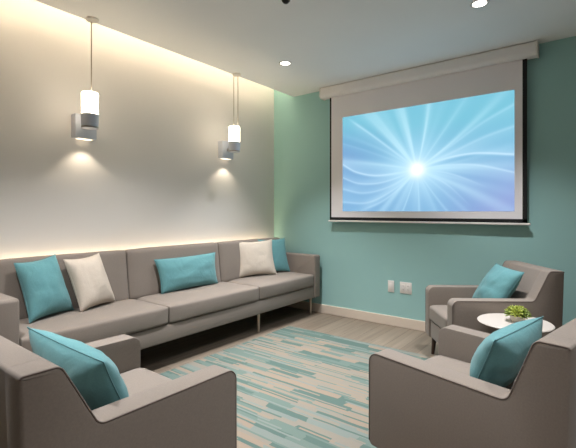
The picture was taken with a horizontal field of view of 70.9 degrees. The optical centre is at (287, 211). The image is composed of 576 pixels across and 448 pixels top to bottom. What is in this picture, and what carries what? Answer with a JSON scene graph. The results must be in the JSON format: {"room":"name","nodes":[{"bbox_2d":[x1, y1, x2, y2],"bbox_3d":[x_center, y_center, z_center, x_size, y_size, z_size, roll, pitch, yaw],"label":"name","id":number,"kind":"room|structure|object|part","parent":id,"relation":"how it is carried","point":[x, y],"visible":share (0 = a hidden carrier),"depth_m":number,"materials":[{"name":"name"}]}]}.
{"room":"lounge","nodes":[
{"label":"lounge","id":0,"kind":"room"},
{"bbox_2d":[0,0,273,258],"bbox_3d":[-2.060,-0.287,2.853,0.120,2.950,6.000,0,0,38],"label":"wall","id":1,"kind":"structure","parent":0,"point":[153,174],"depth_m":3.50,"materials":[{"name":"white paint"}]},
{"bbox_2d":[140,306,437,373],"bbox_3d":[-0.152,1.238,1.380,4.900,0.100,6.200,0,0,38],"label":"floor","id":2,"kind":"structure","parent":0,"point":[163,357],"depth_m":3.83,"materials":[{"name":"brown wood"}]},
{"bbox_2d":[0,334,236,447],"bbox_3d":[-0.737,0.800,1.539,0.770,0.777,0.764,0,0,38],"label":"armchair","id":3,"kind":"object","parent":2,"relation":"on","point":[41,406],"visible":0.89,"depth_m":1.25,"materials":[{"name":"beige fabric"}]},
{"bbox_3d":[-0.872,0.717,1.364,0.578,0.611,0.322,0,0,38],"label":"backrest","id":4,"kind":"part","parent":3,"relation":"part of","materials":[{"name":"beige fabric"}]},
{"bbox_2d":[27,327,128,410],"bbox_3d":[-0.754,0.592,1.484,0.512,0.289,0.211,0,0,38],"label":"throw pillow","id":5,"kind":"object","parent":3,"relation":"on","point":[97,378],"visible":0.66,"depth_m":1.36,"materials":[{"name":"teal fabric"}]},
{"bbox_3d":[-1.004,0.722,1.742,0.100,0.621,0.759,0,0,38],"label":"armrest","id":6,"kind":"part","parent":3,"relation":"part of","materials":[{"name":"beige fabric"}]},
{"bbox_2d":[120,368,171,395],"bbox_3d":[-0.669,0.817,1.627,0.566,0.141,0.541,0,0,38],"label":"seat cushion","id":7,"kind":"object","parent":3,"relation":"on","point":[136,380],"depth_m":1.81,"materials":[{"name":"beige fabric"}]},
{"bbox_2d":[0,237,319,351],"bbox_3d":[-0.872,0.750,3.638,0.712,0.876,3.175,0,0,38],"label":"sofa","id":8,"kind":"object","parent":2,"relation":"on","point":[140,311],"visible":0.69,"depth_m":3.25,"materials":[{"name":"beige fabric"}]},
{"bbox_3d":[-1.809,0.738,2.429,0.705,0.500,0.115,0,0,38],"label":"armrest","id":9,"kind":"part","parent":8,"relation":"part of","materials":[{"name":"beige fabric"}]},
{"bbox_2d":[14,254,73,322],"bbox_3d":[-1.620,0.500,2.725,0.210,0.403,0.354,0,0,25],"label":"throw pillow","id":10,"kind":"object","parent":8,"relation":"on","point":[42,284],"visible":1,"depth_m":2.63,"materials":[{"name":"teal fabric"}]},
{"bbox_2d":[0,250,128,319],"bbox_3d":[-1.636,0.528,2.960,0.200,0.433,0.932,0,0,38],"label":"cushion","id":11,"kind":"object","parent":8,"relation":"on","point":[115,262],"depth_m":2.93,"materials":[{"name":"beige fabric"}]},
{"bbox_2d":[63,253,115,311],"bbox_3d":[-1.440,0.509,2.985,0.186,0.385,0.368,0,0,20],"label":"throw pillow","id":12,"kind":"object","parent":8,"relation":"on","point":[88,277],"visible":1,"depth_m":2.89,"materials":[{"name":"beige fabric"}]},
{"bbox_2d":[19,299,167,351],"bbox_3d":[-1.416,0.777,2.824,0.578,0.152,0.987,0,0,38],"label":"seat cushion","id":13,"kind":"object","parent":8,"relation":"on","point":[131,317],"depth_m":2.73,"materials":[{"name":"beige fabric"}]},
{"bbox_2d":[123,242,220,298],"bbox_3d":[-1.046,0.528,3.724,0.199,0.433,0.998,0,0,38],"label":"cushion","id":14,"kind":"object","parent":8,"relation":"on","point":[142,274],"depth_m":3.44,"materials":[{"name":"beige fabric"}]},
{"bbox_2d":[154,252,217,293],"bbox_3d":[-0.903,0.552,3.694,0.138,0.299,0.697,0,0,38],"label":"throw pillow","id":15,"kind":"object","parent":8,"relation":"on","point":[179,273],"visible":1,"depth_m":3.61,"materials":[{"name":"teal fabric"}]},
{"bbox_2d":[136,282,258,322],"bbox_3d":[-0.802,0.777,3.619,0.578,0.152,1.018,0,0,38],"label":"seat cushion","id":16,"kind":"object","parent":8,"relation":"on","point":[186,305],"depth_m":3.41,"materials":[{"name":"beige fabric"}]},
{"bbox_3d":[-0.871,0.919,3.638,0.673,0.131,2.995,0,0,38],"label":"frame","id":17,"kind":"part","parent":8,"relation":"part of","materials":[{"name":"beige fabric"}]},
{"bbox_2d":[214,237,279,281],"bbox_3d":[-0.432,0.527,4.519,0.200,0.432,1.006,0,0,38],"label":"cushion","id":18,"kind":"object","parent":8,"relation":"on","point":[228,252],"depth_m":4.18,"materials":[{"name":"beige fabric"}]},
{"bbox_2d":[239,239,276,276],"bbox_3d":[-0.330,0.510,4.421,0.520,0.383,0.171,0,0,-42],"label":"throw pillow","id":19,"kind":"object","parent":8,"relation":"on","point":[256,258],"visible":0.99,"depth_m":4.38,"materials":[{"name":"beige fabric"}]},
{"bbox_3d":[-0.290,1.086,3.975,0.048,0.204,0.047,0,0,38],"label":"leg","id":20,"kind":"part","parent":8,"relation":"part of","materials":[{"name":"gold metal"}]},
{"bbox_2d":[228,271,313,298],"bbox_3d":[-0.206,0.777,4.392,0.579,0.152,0.932,0,0,38],"label":"seat cushion","id":21,"kind":"object","parent":8,"relation":"on","point":[281,284],"depth_m":4.22,"materials":[{"name":"beige fabric"}]},
{"bbox_2d":[257,238,289,270],"bbox_3d":[-0.179,0.506,4.622,0.435,0.390,0.114,0,0,-33],"label":"throw pillow","id":22,"kind":"object","parent":8,"relation":"on","point":[278,245],"visible":0.59,"depth_m":4.65,"materials":[{"name":"teal fabric"}]},
{"bbox_3d":[0.060,0.745,4.851,0.705,0.485,0.115,0,0,38],"label":"armrest","id":23,"kind":"part","parent":8,"relation":"part of","materials":[{"name":"beige fabric"}]},
{"bbox_3d":[0.259,1.086,4.688,0.048,0.204,0.047,0,0,38],"label":"leg","id":24,"kind":"part","parent":8,"relation":"part of","materials":[{"name":"gold metal"}]},
{"bbox_2d":[160,326,430,447],"bbox_3d":[0.035,1.183,2.830,1.655,0.010,2.085,0,0,38],"label":"area rug","id":25,"kind":"object","parent":2,"relation":"on","point":[297,387],"visible":0.41,"depth_m":2.72,"materials":[{"name":"multicoloured carpet"}]},
{"bbox_2d":[369,318,575,447],"bbox_3d":[0.868,0.800,1.736,0.700,0.777,0.763,0,0,-41],"label":"armchair","id":26,"kind":"object","parent":2,"relation":"on","point":[433,402],"visible":0.97,"depth_m":1.48,"materials":[{"name":"beige fabric"}]},
{"bbox_2d":[424,355,516,389],"bbox_3d":[0.795,0.817,1.821,0.496,0.141,0.541,0,0,-41],"label":"seat cushion","id":27,"kind":"object","parent":26,"relation":"on","point":[458,363],"depth_m":2.01,"materials":[{"name":"beige fabric"}]},
{"bbox_3d":[1.097,0.722,1.930,0.100,0.621,0.759,0,0,-41],"label":"armrest","id":28,"kind":"part","parent":26,"relation":"part of","materials":[{"name":"beige fabric"}]},
{"bbox_2d":[470,316,543,386],"bbox_3d":[0.884,0.593,1.661,0.425,0.287,0.214,0,0,-44],"label":"throw pillow","id":29,"kind":"object","parent":26,"relation":"on","point":[498,360],"visible":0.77,"depth_m":1.56,"materials":[{"name":"teal fabric"}]},
{"bbox_3d":[1.019,0.717,1.561,0.508,0.611,0.301,0,0,-41],"label":"backrest","id":30,"kind":"part","parent":26,"relation":"part of","materials":[{"name":"beige fabric"}]},
{"bbox_2d":[425,260,564,353],"bbox_3d":[1.522,0.800,3.090,0.764,0.777,0.620,0,0,2],"label":"armchair","id":31,"kind":"object","parent":2,"relation":"on","point":[540,289],"visible":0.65,"depth_m":2.81,"materials":[{"name":"beige fabric"}]},
{"bbox_3d":[1.214,1.108,3.358,0.044,0.162,0.045,0,0,2],"label":"leg","id":32,"kind":"part","parent":31,"relation":"part of","materials":[{"name":"brown wood"}]},
{"bbox_3d":[1.439,0.958,3.092,0.563,0.140,0.418,0,0,2],"label":"seat","id":33,"kind":"part","parent":31,"relation":"part of","materials":[{"name":"beige fabric"}]},
{"bbox_2d":[429,305,446,328],"bbox_3d":[1.411,0.817,3.094,0.541,0.141,0.417,0,0,2],"label":"seat cushion","id":34,"kind":"object","parent":31,"relation":"on","point":[437,313],"depth_m":3.12,"materials":[{"name":"beige fabric"}]},
{"bbox_3d":[1.534,0.722,3.349,0.759,0.621,0.100,0,0,2],"label":"armrest","id":35,"kind":"part","parent":31,"relation":"part of","materials":[{"name":"beige fabric"}]},
{"bbox_2d":[472,263,523,297],"bbox_3d":[1.585,0.575,3.087,0.211,0.324,0.416,0,0,-2],"label":"throw pillow","id":36,"kind":"object","parent":31,"relation":"on","point":[500,281],"visible":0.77,"depth_m":3.00,"materials":[{"name":"teal fabric"}]},
{"bbox_3d":[1.516,0.722,2.830,0.759,0.621,0.100,0,0,2],"label":"armrest","id":37,"kind":"part","parent":31,"relation":"part of","materials":[{"name":"beige fabric"}]},
{"bbox_3d":[1.744,0.717,3.082,0.320,0.611,0.428,0,0,2],"label":"backrest","id":38,"kind":"part","parent":31,"relation":"part of","materials":[{"name":"beige fabric"}]},
{"bbox_2d":[477,313,554,332],"bbox_3d":[1.432,0.943,2.558,0.430,0.490,0.430,0,0,38],"label":"side table","id":39,"kind":"object","parent":2,"relation":"on","point":[494,320],"visible":0.3,"depth_m":2.56,"materials":[{"name":"beige paint"}]},
{"bbox_2d":[504,305,532,321],"bbox_3d":[1.453,0.647,2.558,0.160,0.101,0.162,0,0,38],"label":"potted succulent","id":40,"kind":"object","parent":39,"relation":"on","point":[517,314],"visible":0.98,"depth_m":2.52,"materials":[{"name":"green plant"}]},
{"bbox_2d":[510,315,524,321],"bbox_3d":[1.453,0.679,2.561,0.088,0.038,0.088,0,0,38],"label":"pot","id":41,"kind":"object","parent":40,"relation":"on","point":[515,319],"depth_m":2.53,"materials":[{"name":"white ceramic"}]},
{"bbox_2d":[35,0,575,96],"bbox_3d":[-0.152,-1.562,1.380,4.700,0.300,6.000,0,0,38],"label":"ceiling","id":42,"kind":"structure","parent":0,"point":[327,43],"depth_m":3.16,"materials":[{"name":"white paint"}]},
{"bbox_2d":[71,16,98,140],"bbox_3d":[-1.532,-0.993,3.119,0.179,0.838,0.432,0,0,-39],"label":"pendant light","id":43,"kind":"object","parent":42,"relation":"hanging from","point":[85,125],"visible":1,"depth_m":2.98,"materials":[{"name":"white"}]},
{"bbox_3d":[-1.465,-0.792,2.994,0.116,0.165,0.116,0,0,38],"label":"lamp shade","id":44,"kind":"part","parent":43,"relation":"part of","materials":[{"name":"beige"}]},
{"bbox_2d":[218,73,240,159],"bbox_3d":[-0.606,-0.993,4.333,0.181,0.838,0.450,0,0,-31],"label":"pendant light","id":45,"kind":"object","parent":42,"relation":"hanging from","point":[226,149],"visible":1,"depth_m":4.17,"materials":[{"name":"white"}]},
{"bbox_3d":[-0.555,-0.792,4.190,0.116,0.165,0.116,0,0,38],"label":"lamp shade","id":46,"kind":"part","parent":45,"relation":"part of","materials":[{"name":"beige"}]},
{"bbox_2d":[279,61,291,65],"bbox_3d":[-0.026,-1.411,3.860,0.124,0.010,0.124,0,0,38],"label":"recessed light","id":47,"kind":"object","parent":42,"relation":"in","point":[283,63],"visible":1,"depth_m":3.86,"materials":[{"name":"white plastic"}]},
{"bbox_2d":[470,0,489,7],"bbox_3d":[1.301,-1.411,2.748,0.124,0.010,0.124,0,0,38],"label":"recessed light","id":48,"kind":"object","parent":42,"relation":"in","point":[476,3],"visible":1,"depth_m":2.75,"materials":[{"name":"white plastic"}]},
{"bbox_2d":[274,36,575,325],"bbox_3d":[1.670,-0.287,3.840,4.820,2.950,0.120,0,0,38],"label":"wall","id":49,"kind":"structure","parent":0,"point":[358,260],"depth_m":4.05,"materials":[{"name":"teal paint"}]},
{"bbox_2d":[287,301,425,331],"bbox_3d":[1.676,1.139,3.749,4.700,0.098,0.016,0,0,38],"label":"baseboard","id":50,"kind":"structure","parent":49,"relation":"attached to","point":[419,325],"depth_m":4.39,"materials":[{"name":"beige wood"}]},
{"bbox_2d":[388,280,393,291],"bbox_3d":[1.073,0.783,4.217,0.068,0.120,0.011,0,0,38],"label":"light switch","id":51,"kind":"object","parent":49,"relation":"attached to","point":[390,283],"visible":1,"depth_m":4.21,"materials":[{"name":"white plastic"}]},
{"bbox_2d":[400,282,411,293],"bbox_3d":[1.198,0.783,4.121,0.124,0.116,0.011,0,0,38],"label":"wall outlet","id":52,"kind":"object","parent":49,"relation":"attached to","point":[406,288],"visible":1,"depth_m":4.12,"materials":[{"name":"white plastic"}]},
{"bbox_2d":[319,40,538,224],"bbox_3d":[1.237,-0.645,4.016,2.134,1.530,0.126,0,0,38],"label":"projection screen","id":53,"kind":"object","parent":49,"relation":"attached to","point":[445,142],"visible":1,"depth_m":3.88,"materials":[{"name":"white fabric"}]},
{"bbox_2d":[343,90,513,210],"bbox_3d":[1.278,-0.521,3.994,1.690,1.046,0.001,0,0,38],"label":"picture","id":54,"kind":"object","parent":53,"relation":"attached to","point":[456,154],"depth_m":3.90},
{"bbox_3d":[1.236,-1.349,4.018,2.115,0.117,0.120,0,0,38],"label":"casing","id":55,"kind":"part","parent":53,"relation":"part of","materials":[{"name":"white metal"}]}
]}

